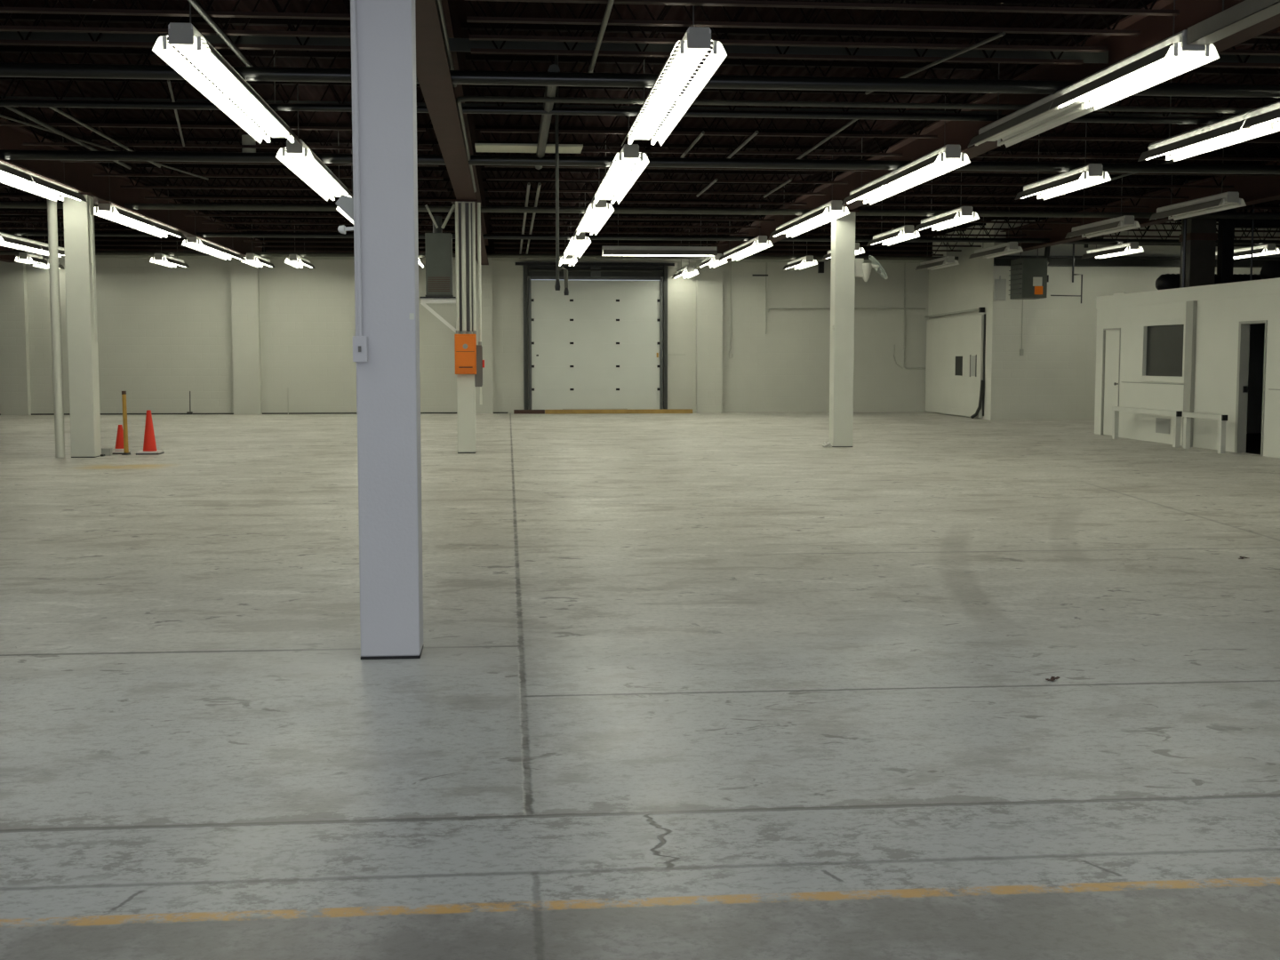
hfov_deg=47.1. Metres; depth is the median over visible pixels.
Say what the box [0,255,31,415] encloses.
wall
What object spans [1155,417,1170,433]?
air vent
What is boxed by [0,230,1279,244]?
joist
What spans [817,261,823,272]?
junction box
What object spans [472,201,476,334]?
conduit
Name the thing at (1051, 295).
gas pipe
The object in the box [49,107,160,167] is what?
conduit
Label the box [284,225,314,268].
ceiling light
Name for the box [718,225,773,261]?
ceiling light
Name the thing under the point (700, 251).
ceiling light
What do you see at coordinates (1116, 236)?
joist
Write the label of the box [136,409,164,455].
traffic cone
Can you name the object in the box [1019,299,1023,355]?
conduit
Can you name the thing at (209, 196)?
joist
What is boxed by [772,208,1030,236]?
joist
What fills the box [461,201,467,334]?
conduit
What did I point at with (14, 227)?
joist
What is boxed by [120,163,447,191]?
joist
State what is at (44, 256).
trim
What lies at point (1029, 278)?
heater
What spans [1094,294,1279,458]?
wall
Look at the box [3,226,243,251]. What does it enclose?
joist
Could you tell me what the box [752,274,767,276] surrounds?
wall strip
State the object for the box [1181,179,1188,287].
rod
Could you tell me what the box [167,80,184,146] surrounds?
conduit
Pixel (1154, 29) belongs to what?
roof beam
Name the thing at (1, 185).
joist
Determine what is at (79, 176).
roof beam
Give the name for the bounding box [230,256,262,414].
wall
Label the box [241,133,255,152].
vent cap
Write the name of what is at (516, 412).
plank
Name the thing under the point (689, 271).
ceiling light
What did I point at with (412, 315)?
wall plate
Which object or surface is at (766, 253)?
joist
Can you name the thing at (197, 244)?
ceiling light
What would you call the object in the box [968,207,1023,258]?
ceiling light
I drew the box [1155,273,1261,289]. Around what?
flexible duct
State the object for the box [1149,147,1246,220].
ceiling light
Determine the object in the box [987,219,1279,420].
wall
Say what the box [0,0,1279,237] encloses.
ceiling
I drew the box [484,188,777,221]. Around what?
joist
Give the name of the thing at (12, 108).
conduit
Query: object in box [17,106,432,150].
joist
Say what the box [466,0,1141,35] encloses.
joist
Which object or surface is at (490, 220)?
joist
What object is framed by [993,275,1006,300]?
box
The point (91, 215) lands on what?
cord
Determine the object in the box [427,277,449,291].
grille
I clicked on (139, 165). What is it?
joist
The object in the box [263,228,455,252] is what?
joist
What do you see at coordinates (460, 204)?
pipe
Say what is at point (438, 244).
heater
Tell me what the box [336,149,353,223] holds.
ceiling light
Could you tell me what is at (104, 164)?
joist
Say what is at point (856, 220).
joist
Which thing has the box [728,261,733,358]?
cord
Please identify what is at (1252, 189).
roof beam
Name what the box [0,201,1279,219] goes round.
joist
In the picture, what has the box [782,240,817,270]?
ceiling light
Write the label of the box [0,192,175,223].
joist
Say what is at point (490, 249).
roof beam
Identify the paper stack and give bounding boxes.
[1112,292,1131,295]
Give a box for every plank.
[513,409,544,414]
[544,408,692,414]
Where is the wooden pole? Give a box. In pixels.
[121,391,130,455]
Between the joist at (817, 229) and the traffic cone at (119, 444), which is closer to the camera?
the traffic cone at (119, 444)
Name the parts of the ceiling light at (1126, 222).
plate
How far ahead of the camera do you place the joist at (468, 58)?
15.97 m
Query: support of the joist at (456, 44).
attached to the roof beam at (433, 74)
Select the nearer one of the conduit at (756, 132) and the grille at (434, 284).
the conduit at (756, 132)
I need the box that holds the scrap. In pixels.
[1045,676,1060,680]
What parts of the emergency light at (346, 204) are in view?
arm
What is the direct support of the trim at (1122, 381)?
attached to the wall at (1218, 320)
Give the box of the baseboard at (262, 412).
[0,412,507,415]
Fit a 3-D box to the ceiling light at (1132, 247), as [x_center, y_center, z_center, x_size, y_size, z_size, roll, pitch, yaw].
[10.537,-5.503,32.738,0.434,0.970,2.430,0,5,-5]
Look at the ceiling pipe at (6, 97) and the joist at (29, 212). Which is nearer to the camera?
the ceiling pipe at (6, 97)
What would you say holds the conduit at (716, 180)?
attached to the joist at (501, 189)
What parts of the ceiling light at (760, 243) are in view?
plate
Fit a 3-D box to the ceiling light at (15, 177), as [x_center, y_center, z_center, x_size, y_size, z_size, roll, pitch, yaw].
[-8.120,-4.361,19.088,0.434,0.970,4.850,0,5,-5]
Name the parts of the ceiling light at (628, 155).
plate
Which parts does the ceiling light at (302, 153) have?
plate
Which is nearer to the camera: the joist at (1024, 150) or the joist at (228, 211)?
the joist at (1024, 150)
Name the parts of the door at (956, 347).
rail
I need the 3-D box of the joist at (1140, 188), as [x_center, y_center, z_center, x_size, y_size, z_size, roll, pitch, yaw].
[13.367,-5.295,28.069,7.880,0.565,0.080,0,5,-5]
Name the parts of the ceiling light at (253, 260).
plate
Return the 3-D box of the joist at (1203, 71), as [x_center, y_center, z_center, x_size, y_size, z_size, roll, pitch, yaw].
[7.150,-4.331,16.535,5.780,0.565,0.080,0,5,-5]
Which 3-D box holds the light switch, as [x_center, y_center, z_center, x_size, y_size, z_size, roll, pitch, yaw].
[-1.364,-1.783,7.053,0.068,2.423,0.060,0,5,-5]
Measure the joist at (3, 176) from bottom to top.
0.565 m
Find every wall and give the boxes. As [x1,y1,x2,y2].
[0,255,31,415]
[0,257,928,413]
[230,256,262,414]
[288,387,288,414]
[475,257,493,413]
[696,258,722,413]
[927,220,991,419]
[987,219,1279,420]
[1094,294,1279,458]
[1246,323,1264,433]
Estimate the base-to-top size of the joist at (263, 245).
0.565 m
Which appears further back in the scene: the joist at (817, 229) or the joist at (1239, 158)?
the joist at (817, 229)
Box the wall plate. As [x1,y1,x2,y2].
[409,312,414,319]
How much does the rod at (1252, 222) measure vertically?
2.060 m
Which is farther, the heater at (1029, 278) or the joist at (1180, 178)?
the heater at (1029, 278)
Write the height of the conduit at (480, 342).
2.196 m
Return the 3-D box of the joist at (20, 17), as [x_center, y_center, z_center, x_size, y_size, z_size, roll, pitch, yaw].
[-4.785,-4.114,13.944,5.340,0.565,0.080,0,5,-5]
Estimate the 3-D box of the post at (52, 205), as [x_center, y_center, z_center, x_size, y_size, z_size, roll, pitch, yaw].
[-8.717,-2.293,21.892,0.200,3.920,0.197,0,5,-5]
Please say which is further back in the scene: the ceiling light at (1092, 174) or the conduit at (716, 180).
the conduit at (716, 180)
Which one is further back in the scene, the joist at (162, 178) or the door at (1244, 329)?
the joist at (162, 178)
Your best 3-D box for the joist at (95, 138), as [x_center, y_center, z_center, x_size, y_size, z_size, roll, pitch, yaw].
[-5.488,-4.765,21.725,5.340,0.565,0.080,0,5,-5]
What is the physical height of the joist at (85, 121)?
0.565 m
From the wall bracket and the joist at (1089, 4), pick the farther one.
the wall bracket
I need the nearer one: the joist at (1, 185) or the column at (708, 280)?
the joist at (1, 185)
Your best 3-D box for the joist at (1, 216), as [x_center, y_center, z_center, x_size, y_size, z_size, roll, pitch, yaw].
[-12.565,-5.749,33.497,5.840,0.565,0.080,0,5,-5]
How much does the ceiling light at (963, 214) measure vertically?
0.970 m
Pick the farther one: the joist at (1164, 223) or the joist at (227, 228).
the joist at (227, 228)
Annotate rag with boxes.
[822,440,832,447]
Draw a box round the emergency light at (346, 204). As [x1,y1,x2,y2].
[335,194,353,234]
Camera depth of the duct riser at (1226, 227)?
26.83 m
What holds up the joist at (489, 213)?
attached to the ceiling
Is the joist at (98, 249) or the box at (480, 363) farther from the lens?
the joist at (98, 249)
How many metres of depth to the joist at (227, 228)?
30.86 m
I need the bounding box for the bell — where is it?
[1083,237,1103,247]
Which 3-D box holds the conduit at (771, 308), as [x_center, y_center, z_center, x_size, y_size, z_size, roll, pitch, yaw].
[5.642,-4.627,39.936,4.359,0.135,0.040,0,5,-5]
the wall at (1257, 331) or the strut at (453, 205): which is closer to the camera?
the strut at (453, 205)
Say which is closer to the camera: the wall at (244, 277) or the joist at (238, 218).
the joist at (238, 218)
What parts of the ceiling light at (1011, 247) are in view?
plate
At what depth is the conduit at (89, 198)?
21.81 m
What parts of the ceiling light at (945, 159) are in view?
plate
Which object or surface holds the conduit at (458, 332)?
attached to the box at (465, 345)
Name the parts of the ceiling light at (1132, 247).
plate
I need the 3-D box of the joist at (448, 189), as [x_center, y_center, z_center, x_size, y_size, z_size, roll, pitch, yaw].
[-6.044,-5.279,27.879,5.340,0.565,0.080,0,5,-5]
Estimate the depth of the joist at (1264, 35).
12.20 m
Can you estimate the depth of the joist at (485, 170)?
25.34 m
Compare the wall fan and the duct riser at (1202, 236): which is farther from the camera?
the duct riser at (1202, 236)
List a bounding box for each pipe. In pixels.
[458,202,472,331]
[554,55,568,295]
[1043,216,1051,261]
[1050,295,1080,296]
[1063,243,1279,247]
[1072,243,1074,282]
[1073,273,1082,303]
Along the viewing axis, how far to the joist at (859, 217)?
33.58 m
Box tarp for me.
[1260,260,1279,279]
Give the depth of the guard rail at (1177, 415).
25.42 m
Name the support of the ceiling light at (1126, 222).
hanging from the ceiling
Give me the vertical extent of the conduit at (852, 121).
0.036 m
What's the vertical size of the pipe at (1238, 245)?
0.120 m
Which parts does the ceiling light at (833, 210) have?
plate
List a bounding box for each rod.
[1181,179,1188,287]
[1249,204,1254,280]
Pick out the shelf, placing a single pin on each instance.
(420, 297)
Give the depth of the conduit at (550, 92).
15.95 m
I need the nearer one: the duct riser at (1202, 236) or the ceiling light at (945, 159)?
the ceiling light at (945, 159)
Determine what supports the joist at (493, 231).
attached to the ceiling
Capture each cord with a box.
[90,215,96,342]
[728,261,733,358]
[893,344,903,368]
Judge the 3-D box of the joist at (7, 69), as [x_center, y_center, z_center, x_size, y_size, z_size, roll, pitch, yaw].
[-1.219,-3.640,13.288,39.000,0.124,0.124,0,5,-5]
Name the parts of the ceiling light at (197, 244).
plate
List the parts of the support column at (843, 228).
cap plate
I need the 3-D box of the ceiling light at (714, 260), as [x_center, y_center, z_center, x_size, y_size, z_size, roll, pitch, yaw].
[1.776,-5.797,36.255,0.434,0.970,2.430,0,5,-5]
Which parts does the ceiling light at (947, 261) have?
plate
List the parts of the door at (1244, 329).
strike plate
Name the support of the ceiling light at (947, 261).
hanging from the ceiling
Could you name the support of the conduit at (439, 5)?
attached to the roof beam at (433, 74)
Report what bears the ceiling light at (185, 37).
hanging from the ceiling
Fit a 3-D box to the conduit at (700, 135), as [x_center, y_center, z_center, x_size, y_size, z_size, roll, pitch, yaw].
[0.633,-4.164,18.349,0.036,0.036,2.400,0,5,-5]
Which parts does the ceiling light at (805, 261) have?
plate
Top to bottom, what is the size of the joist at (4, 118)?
0.565 m
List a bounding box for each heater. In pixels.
[425,216,453,296]
[1008,216,1048,299]
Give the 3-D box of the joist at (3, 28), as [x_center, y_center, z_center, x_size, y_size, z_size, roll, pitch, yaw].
[-4.607,-3.949,11.969,5.340,0.565,0.080,0,5,-5]
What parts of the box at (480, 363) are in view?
door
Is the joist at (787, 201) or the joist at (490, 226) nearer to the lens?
the joist at (787, 201)
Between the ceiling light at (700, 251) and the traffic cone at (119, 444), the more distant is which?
the ceiling light at (700, 251)
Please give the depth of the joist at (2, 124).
16.96 m
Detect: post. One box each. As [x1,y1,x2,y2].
[47,199,64,457]
[186,391,192,414]
[1182,300,1197,447]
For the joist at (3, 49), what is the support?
attached to the ceiling
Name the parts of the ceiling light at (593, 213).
plate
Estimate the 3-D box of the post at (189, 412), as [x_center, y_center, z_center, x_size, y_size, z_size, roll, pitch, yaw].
[-11.863,-2.037,38.626,0.140,0.620,0.058,0,5,-5]
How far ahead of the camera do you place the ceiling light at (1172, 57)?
12.79 m
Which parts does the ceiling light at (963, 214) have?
plate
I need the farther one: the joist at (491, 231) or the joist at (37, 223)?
the joist at (491, 231)
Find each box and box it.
[101,448,112,455]
[454,334,476,374]
[474,344,484,386]
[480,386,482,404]
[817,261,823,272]
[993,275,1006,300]
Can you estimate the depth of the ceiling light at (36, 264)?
37.09 m
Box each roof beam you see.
[0,117,267,257]
[0,245,17,262]
[14,235,932,255]
[415,0,488,264]
[708,0,1279,266]
[1000,160,1279,251]
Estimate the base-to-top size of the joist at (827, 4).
0.565 m
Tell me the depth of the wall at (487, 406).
38.99 m
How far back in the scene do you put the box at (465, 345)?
22.70 m
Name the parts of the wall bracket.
shelf arm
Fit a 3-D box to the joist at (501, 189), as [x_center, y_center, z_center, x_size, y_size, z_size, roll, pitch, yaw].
[0.299,-4.938,23.795,5.760,0.565,0.080,0,5,-5]
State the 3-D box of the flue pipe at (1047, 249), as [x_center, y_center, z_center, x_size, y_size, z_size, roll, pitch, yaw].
[9.335,-5.535,33.579,0.165,1.045,0.120,0,5,-5]
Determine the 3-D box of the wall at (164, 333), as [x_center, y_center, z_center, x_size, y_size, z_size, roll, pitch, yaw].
[-7.691,-4.131,38.959,31.700,4.740,0.200,0,5,-5]
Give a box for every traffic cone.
[112,424,130,454]
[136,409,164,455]
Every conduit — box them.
[0,114,208,179]
[4,106,131,169]
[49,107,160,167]
[88,198,92,263]
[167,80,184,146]
[187,0,253,66]
[435,0,456,87]
[455,201,460,334]
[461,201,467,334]
[468,201,471,334]
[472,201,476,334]
[477,202,482,344]
[519,182,530,258]
[525,182,541,258]
[534,64,559,169]
[587,0,614,72]
[680,131,704,158]
[696,178,717,196]
[726,130,758,158]
[763,178,791,197]
[765,262,767,334]
[768,307,925,311]
[795,119,858,159]
[864,31,1005,94]
[903,263,925,368]
[1019,299,1023,355]
[1090,130,1279,186]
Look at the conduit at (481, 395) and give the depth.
22.99 m
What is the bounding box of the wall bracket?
[419,296,455,333]
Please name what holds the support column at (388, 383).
on the floor
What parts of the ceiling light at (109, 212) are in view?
plate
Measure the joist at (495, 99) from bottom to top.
0.052 m
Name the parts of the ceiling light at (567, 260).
plate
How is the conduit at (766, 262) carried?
attached to the wall at (164, 333)
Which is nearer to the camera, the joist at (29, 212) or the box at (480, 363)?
the box at (480, 363)
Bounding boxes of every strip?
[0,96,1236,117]
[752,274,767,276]
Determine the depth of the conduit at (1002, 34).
12.81 m
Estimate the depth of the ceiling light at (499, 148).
18.28 m
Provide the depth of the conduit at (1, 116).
18.04 m
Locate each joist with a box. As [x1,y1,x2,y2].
[0,0,350,19]
[0,0,351,37]
[0,0,351,51]
[0,13,351,68]
[0,31,1279,63]
[0,46,417,105]
[0,62,1279,97]
[0,76,425,131]
[0,99,1279,124]
[0,149,1279,174]
[0,163,112,197]
[0,176,135,202]
[0,184,11,186]
[0,184,155,215]
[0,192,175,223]
[0,200,191,230]
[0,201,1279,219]
[0,208,206,231]
[0,215,220,241]
[0,222,231,246]
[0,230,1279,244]
[0,250,958,260]
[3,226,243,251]
[4,118,21,122]
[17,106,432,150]
[49,119,438,166]
[82,136,443,179]
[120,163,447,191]
[136,163,451,201]
[158,176,453,206]
[181,185,455,218]
[195,194,455,225]
[210,202,455,231]
[224,209,455,233]
[237,216,455,243]
[249,224,455,247]
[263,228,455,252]
[456,96,1255,192]
[461,22,1040,79]
[464,0,1180,15]
[465,55,991,114]
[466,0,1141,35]
[467,0,1098,64]
[469,0,1111,52]
[469,84,948,138]
[475,125,881,171]
[477,141,855,183]
[479,113,905,156]
[481,168,814,205]
[482,178,796,208]
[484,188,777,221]
[485,197,767,228]
[486,205,754,234]
[487,167,825,195]
[488,212,742,235]
[488,218,732,245]
[488,224,723,249]
[489,230,713,253]
[729,232,946,255]
[738,228,966,251]
[749,221,985,247]
[760,215,1008,238]
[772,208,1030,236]
[785,200,1058,230]
[800,192,1087,223]
[816,184,1120,212]
[835,171,1156,207]
[880,146,1243,188]
[893,172,1188,199]
[907,130,1279,175]
[975,122,1279,160]
[978,93,1279,143]
[1024,64,1279,118]
[1024,216,1279,239]
[1048,210,1279,238]
[1076,34,1279,83]
[1076,203,1279,231]
[1108,194,1279,224]
[1137,0,1279,68]
[1139,187,1276,213]
[1176,176,1279,209]
[1217,38,1279,55]
[1253,32,1279,39]
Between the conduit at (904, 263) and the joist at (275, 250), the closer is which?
the joist at (275, 250)
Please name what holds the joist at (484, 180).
attached to the ceiling
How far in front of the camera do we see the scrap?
6.82 m
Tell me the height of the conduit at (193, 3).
0.044 m
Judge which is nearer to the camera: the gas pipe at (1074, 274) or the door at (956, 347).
the gas pipe at (1074, 274)
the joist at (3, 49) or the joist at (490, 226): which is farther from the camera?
the joist at (490, 226)
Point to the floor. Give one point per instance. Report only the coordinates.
(694, 685)
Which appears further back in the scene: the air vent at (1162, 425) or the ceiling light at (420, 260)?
the ceiling light at (420, 260)
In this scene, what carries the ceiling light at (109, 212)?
hanging from the ceiling
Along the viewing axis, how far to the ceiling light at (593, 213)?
24.53 m
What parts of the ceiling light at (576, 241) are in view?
plate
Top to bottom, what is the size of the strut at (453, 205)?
0.368 m
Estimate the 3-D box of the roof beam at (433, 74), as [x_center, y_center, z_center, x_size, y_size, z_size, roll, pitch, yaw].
[-2.157,-4.107,16.766,0.290,0.530,44.350,0,5,-5]
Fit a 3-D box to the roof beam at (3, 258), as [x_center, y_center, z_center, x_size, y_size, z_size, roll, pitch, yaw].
[-14.089,-4.017,15.696,0.290,0.530,44.350,0,5,-5]
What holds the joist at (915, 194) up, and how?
attached to the ceiling
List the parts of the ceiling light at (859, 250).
plate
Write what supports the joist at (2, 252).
attached to the roof beam at (433, 74)
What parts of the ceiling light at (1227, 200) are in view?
plate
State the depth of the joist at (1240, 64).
13.44 m
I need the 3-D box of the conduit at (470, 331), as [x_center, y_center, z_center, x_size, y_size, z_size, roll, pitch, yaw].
[-2.629,-3.281,22.712,0.035,2.026,0.035,0,5,-5]
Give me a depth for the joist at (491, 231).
37.51 m
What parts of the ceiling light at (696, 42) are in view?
plate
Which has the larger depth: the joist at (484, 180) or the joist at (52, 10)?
the joist at (484, 180)
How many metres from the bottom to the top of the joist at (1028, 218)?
0.565 m
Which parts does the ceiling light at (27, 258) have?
plate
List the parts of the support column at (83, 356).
plate, cap plate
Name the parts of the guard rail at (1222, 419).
post, rail, post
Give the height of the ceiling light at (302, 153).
0.970 m
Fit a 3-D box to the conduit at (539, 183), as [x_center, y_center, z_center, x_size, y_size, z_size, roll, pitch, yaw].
[-2.254,-5.143,30.298,0.048,0.048,16.600,0,5,-5]
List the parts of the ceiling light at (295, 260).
plate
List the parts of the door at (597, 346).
jamb post, panel, panel, panel, panel, panel, panel, header plate, jamb post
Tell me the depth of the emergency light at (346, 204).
7.18 m
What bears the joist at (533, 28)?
attached to the ceiling
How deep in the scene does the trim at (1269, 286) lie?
24.51 m
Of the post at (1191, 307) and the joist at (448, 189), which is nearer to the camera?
the post at (1191, 307)
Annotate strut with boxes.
[424,204,438,228]
[440,204,455,228]
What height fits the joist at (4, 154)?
0.124 m
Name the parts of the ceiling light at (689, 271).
plate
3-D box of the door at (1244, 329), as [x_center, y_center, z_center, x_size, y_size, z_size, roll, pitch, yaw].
[9.507,-1.425,22.684,0.150,2.060,0.840,0,5,-5]
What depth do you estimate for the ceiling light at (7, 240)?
30.67 m
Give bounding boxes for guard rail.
[1112,406,1182,447]
[1182,411,1227,453]
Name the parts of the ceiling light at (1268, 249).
plate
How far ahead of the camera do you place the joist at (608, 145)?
22.27 m
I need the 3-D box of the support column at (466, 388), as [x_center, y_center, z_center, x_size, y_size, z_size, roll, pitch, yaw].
[-2.732,-2.389,22.989,0.400,3.930,0.320,0,5,-5]
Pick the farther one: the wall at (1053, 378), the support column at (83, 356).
the wall at (1053, 378)
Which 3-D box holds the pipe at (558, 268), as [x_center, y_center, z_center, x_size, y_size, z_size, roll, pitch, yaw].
[-0.845,-3.281,15.770,0.152,2.570,0.057,0,5,-5]
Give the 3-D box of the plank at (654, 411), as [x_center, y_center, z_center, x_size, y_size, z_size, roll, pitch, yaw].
[-0.562,-1.838,39.342,3.965,0.105,0.140,0,5,-5]
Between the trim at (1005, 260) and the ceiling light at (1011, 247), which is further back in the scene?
the trim at (1005, 260)
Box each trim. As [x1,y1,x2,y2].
[40,255,927,263]
[993,255,1279,267]
[1096,277,1279,309]
[1121,381,1183,384]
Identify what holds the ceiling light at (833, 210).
hanging from the ceiling
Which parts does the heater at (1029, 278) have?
label plate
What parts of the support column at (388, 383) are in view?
plate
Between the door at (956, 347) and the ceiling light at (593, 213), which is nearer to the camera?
the ceiling light at (593, 213)
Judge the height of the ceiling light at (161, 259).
0.970 m
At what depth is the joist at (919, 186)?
27.43 m
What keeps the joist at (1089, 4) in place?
attached to the ceiling
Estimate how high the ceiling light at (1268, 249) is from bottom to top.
0.970 m
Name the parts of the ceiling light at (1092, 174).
plate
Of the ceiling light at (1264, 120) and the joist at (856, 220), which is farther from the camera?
the joist at (856, 220)
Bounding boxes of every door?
[515,262,674,409]
[925,307,985,417]
[1100,328,1120,435]
[1234,320,1267,455]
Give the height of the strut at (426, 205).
0.365 m
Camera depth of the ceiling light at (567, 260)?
35.41 m
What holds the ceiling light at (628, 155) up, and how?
hanging from the ceiling
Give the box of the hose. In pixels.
[970,380,983,418]
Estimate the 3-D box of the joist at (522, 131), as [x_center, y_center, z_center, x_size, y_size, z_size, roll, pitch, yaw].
[0.863,-4.416,17.552,5.760,0.565,0.080,0,5,-5]
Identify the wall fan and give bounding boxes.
[855,255,887,281]
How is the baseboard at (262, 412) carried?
attached to the wall at (164, 333)
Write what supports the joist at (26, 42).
attached to the ceiling
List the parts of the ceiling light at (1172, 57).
plate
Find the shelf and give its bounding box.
[419,296,455,298]
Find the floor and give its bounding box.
[0,411,1279,959]
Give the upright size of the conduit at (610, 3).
0.044 m
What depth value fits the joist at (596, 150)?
19.20 m
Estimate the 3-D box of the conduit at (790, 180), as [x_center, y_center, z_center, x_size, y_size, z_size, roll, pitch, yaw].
[2.135,-4.539,22.836,0.036,0.036,2.300,0,5,-5]
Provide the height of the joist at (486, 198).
0.565 m
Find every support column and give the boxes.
[63,192,101,457]
[350,0,423,659]
[450,199,477,453]
[828,209,859,447]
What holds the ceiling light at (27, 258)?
hanging from the ceiling
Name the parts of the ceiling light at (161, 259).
plate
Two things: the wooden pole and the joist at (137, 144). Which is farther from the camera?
the wooden pole
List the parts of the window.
pane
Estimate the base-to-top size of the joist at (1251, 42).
0.565 m
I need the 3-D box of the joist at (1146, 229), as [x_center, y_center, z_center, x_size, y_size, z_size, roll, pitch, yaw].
[13.089,-5.553,31.145,7.880,0.565,0.080,0,5,-5]
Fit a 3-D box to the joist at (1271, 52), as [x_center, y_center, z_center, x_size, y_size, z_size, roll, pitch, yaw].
[7.464,-4.039,13.051,5.780,0.565,0.080,0,5,-5]
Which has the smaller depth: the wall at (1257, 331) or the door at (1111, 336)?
the door at (1111, 336)
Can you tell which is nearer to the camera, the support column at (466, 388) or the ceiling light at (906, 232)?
the support column at (466, 388)
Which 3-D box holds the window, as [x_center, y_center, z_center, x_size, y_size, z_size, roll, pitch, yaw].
[9.191,-2.254,25.689,0.090,1.070,1.740,0,5,-5]
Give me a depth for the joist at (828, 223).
35.15 m
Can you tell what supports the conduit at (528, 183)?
attached to the joist at (484, 180)
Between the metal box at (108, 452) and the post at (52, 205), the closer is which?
the post at (52, 205)
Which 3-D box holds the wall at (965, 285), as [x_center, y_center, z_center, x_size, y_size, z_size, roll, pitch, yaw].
[8.237,-4.025,37.686,0.200,4.740,5.200,0,5,-5]
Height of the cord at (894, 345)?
0.662 m
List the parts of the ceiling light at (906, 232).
plate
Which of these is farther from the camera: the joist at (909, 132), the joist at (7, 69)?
the joist at (909, 132)
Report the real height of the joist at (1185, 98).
0.565 m
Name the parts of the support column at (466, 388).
cap plate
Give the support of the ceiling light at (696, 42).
hanging from the ceiling
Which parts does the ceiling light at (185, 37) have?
plate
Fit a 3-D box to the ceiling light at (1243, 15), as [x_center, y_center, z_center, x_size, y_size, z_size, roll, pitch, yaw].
[4.446,-3.508,8.410,0.170,0.890,5.280,0,5,-5]
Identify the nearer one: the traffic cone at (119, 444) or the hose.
the traffic cone at (119, 444)
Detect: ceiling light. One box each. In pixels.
[0,131,87,202]
[0,225,64,256]
[14,224,47,263]
[32,237,63,269]
[93,162,184,238]
[149,238,189,267]
[152,2,301,144]
[181,199,245,260]
[240,224,275,268]
[275,86,353,200]
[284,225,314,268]
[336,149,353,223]
[418,257,425,267]
[474,143,583,153]
[559,251,577,266]
[560,232,591,257]
[573,152,614,235]
[590,87,649,204]
[601,213,717,256]
[621,5,727,146]
[672,229,698,279]
[696,224,727,268]
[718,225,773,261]
[768,155,849,238]
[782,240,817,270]
[822,242,864,259]
[841,96,970,204]
[866,200,919,246]
[913,172,979,231]
[915,229,959,270]
[967,0,1219,147]
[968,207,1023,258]
[1014,122,1111,199]
[1064,174,1140,238]
[1081,237,1143,258]
[1137,78,1279,161]
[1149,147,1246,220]
[1186,0,1279,45]
[1215,212,1279,259]
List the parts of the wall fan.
blade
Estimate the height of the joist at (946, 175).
0.565 m
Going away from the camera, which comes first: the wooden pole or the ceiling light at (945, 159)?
the ceiling light at (945, 159)
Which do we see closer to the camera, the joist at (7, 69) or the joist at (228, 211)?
the joist at (7, 69)
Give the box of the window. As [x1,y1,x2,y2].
[1140,319,1185,383]
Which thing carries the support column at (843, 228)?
on the floor
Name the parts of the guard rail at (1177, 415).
post, rail, post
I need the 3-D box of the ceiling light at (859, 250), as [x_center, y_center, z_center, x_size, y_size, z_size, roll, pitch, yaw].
[4.569,-5.525,33.003,0.434,0.970,2.430,0,5,-5]
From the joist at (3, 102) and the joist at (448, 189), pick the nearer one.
the joist at (3, 102)
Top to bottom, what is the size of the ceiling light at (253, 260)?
0.970 m
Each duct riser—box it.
[1179,179,1217,287]
[1216,208,1235,284]
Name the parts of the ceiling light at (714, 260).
plate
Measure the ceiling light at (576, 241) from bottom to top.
0.970 m
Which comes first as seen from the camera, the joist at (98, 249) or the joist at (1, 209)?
the joist at (1, 209)
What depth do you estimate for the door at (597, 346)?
39.43 m
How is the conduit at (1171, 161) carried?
attached to the joist at (1239, 158)
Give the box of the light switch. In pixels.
[351,0,367,361]
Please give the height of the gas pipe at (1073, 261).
1.550 m
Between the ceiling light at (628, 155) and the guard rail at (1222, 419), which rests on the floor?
the guard rail at (1222, 419)
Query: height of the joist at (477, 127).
0.565 m

